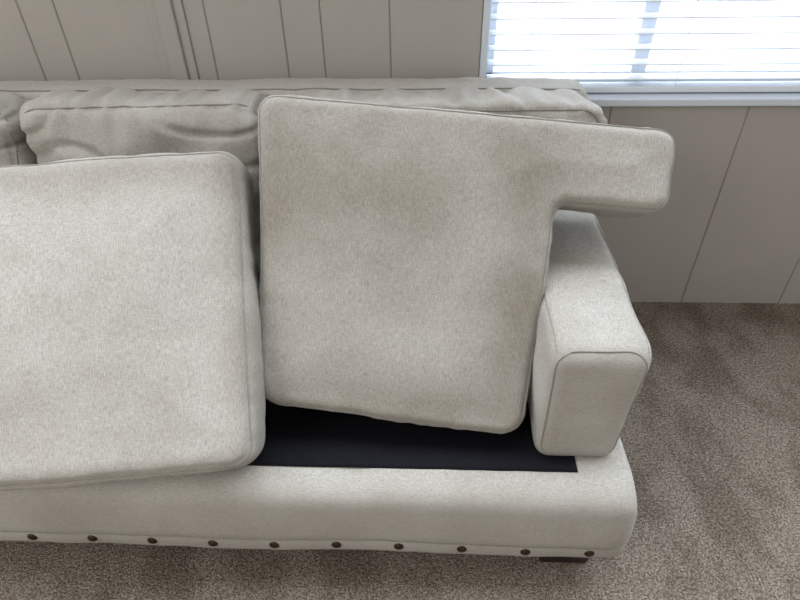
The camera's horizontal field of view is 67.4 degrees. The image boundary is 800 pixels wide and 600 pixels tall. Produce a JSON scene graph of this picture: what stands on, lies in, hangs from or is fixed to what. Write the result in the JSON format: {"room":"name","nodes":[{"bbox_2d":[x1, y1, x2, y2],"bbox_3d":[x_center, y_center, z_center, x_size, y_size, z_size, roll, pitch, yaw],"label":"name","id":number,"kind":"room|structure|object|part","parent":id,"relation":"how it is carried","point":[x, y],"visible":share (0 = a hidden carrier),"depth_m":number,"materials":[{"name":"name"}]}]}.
{"room":"living room","nodes":[
{"label":"living room","id":0,"kind":"room"},
{"bbox_2d":[0,302,799,599],"bbox_3d":[0.029,1.109,0.974,6.400,0.050,3.720,1,39,2],"label":"floor","id":1,"kind":"structure","parent":0,"point":[710,436],"depth_m":1.53,"materials":[{"name":"carpet"}]},
{"bbox_2d":[0,77,651,562],"bbox_3d":[-0.642,0.005,1.631,2.356,0.872,1.064,1,39,2],"label":"sofa","id":2,"kind":"object","parent":1,"relation":"on","point":[559,486],"visible":0.38,"depth_m":1.32,"materials":[{"name":"fabric"}]},
{"bbox_2d":[0,92,37,165],"bbox_3d":[-1.350,-0.323,1.765,0.684,0.571,0.305,0,39,1],"label":"cushion","id":3,"kind":"object","parent":2,"relation":"on","point":[14,147],"visible":0.16,"depth_m":1.62,"materials":[{"name":"fabric"}]},
{"bbox_2d":[0,151,265,490],"bbox_3d":[-0.640,0.039,1.311,0.670,0.566,0.588,-3,39,-3],"label":"seat cushion","id":4,"kind":"object","parent":2,"relation":"on","point":[131,336],"visible":1,"depth_m":1.22,"materials":[{"name":"fabric"}]},
{"bbox_2d":[19,85,266,281],"bbox_3d":[-0.675,-0.312,1.741,0.674,0.574,0.310,0,39,2],"label":"cushion","id":5,"kind":"object","parent":2,"relation":"on","point":[100,121],"visible":0.32,"depth_m":1.55,"materials":[{"name":"fabric"}]},
{"bbox_2d":[295,86,606,123],"bbox_3d":[0.099,-0.295,1.687,0.874,0.586,0.310,0,39,2],"label":"cushion","id":6,"kind":"object","parent":2,"relation":"on","point":[566,104],"visible":0.12,"depth_m":1.49,"materials":[{"name":"fabric"}]},
{"bbox_2d":[258,95,674,433],"bbox_3d":[0.130,-0.072,1.367,0.906,0.680,0.522,2,39,5],"label":"seat cushion","id":7,"kind":"object","parent":2,"relation":"on","point":[404,251],"visible":0.98,"depth_m":1.28,"materials":[{"name":"fabric"}]},
{"bbox_3d":[0.409,-0.053,1.591,0.220,0.329,0.919,1,39,2],"label":"arm","id":8,"kind":"part","parent":2,"relation":"part of","materials":[{"name":"fabric"}]},
{"bbox_2d":[0,0,799,303],"bbox_3d":[0.075,-1.012,1.576,6.400,2.500,0.120,1,39,2],"label":"wall","id":9,"kind":"structure","parent":0,"point":[727,230],"depth_m":1.80,"materials":[{"name":"beige wood"}]},
{"bbox_2d":[144,0,198,79],"bbox_3d":[-0.665,-0.977,1.553,0.105,2.500,0.017,1,39,2],"label":"trim","id":10,"kind":"structure","parent":9,"relation":"attached to","point":[167,19],"depth_m":1.73,"materials":[{"name":"beige wood"}]},
{"bbox_2d":[479,0,491,77],"bbox_3d":[0.236,-1.132,1.461,0.020,1.275,0.116,1,39,2],"label":"window frame","id":11,"kind":"structure","parent":9,"relation":"attached to","point":[487,3],"depth_m":1.70,"materials":[{"name":"white plastic"}]},
{"bbox_2d":[486,1,799,81],"bbox_3d":[0.995,-1.153,1.466,1.535,1.275,0.035,1,39,2],"label":"window","id":12,"kind":"structure","parent":9,"relation":"in","point":[736,69],"depth_m":1.83,"materials":[{"name":"white plastic"}]},
{"bbox_3d":[0.253,-1.162,1.498,0.050,1.275,0.030,1,39,2],"label":"sash","id":13,"kind":"part","parent":12,"relation":"part of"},
{"bbox_2d":[486,0,799,92],"bbox_3d":[0.993,-1.117,1.425,1.491,1.238,0.063,1,39,2],"label":"window blind","id":14,"kind":"object","parent":12,"relation":"attached to","point":[671,86],"visible":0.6,"depth_m":1.75,"materials":[{"name":"white plastic"}]},
{"bbox_3d":[0.370,-1.095,1.443,0.002,1.175,0.002,-4,39,-3],"label":"ladder cord","id":15,"kind":"part","parent":14,"relation":"part of","materials":[{"name":"white fabric"}]},
{"bbox_3d":[0.812,-1.123,1.465,0.002,1.175,0.002,-24,44,-26],"label":"ladder cord","id":16,"kind":"part","parent":14,"relation":"part of","materials":[{"name":"white fabric"}]},
{"bbox_3d":[0.810,-1.091,1.425,0.002,1.175,0.002,-24,44,-26],"label":"ladder cord","id":17,"kind":"part","parent":14,"relation":"part of","materials":[{"name":"white fabric"}]},
{"bbox_3d":[1.004,-0.643,1.809,1.483,0.018,0.050,1,39,2],"label":"rail","id":18,"kind":"part","parent":14,"relation":"part of","materials":[{"name":"white plastic"}]},
{"bbox_3d":[0.715,-1.156,1.477,0.045,1.275,0.035,1,39,2],"label":"mullion","id":19,"kind":"part","parent":12,"relation":"part of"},
{"bbox_2d":[587,92,799,106],"bbox_3d":[1.004,-0.625,1.826,1.559,0.024,0.135,1,39,2],"label":"sill","id":20,"kind":"structure","parent":9,"relation":"attached to","point":[655,99],"depth_m":1.78,"materials":[{"name":"white plastic"}]}
]}

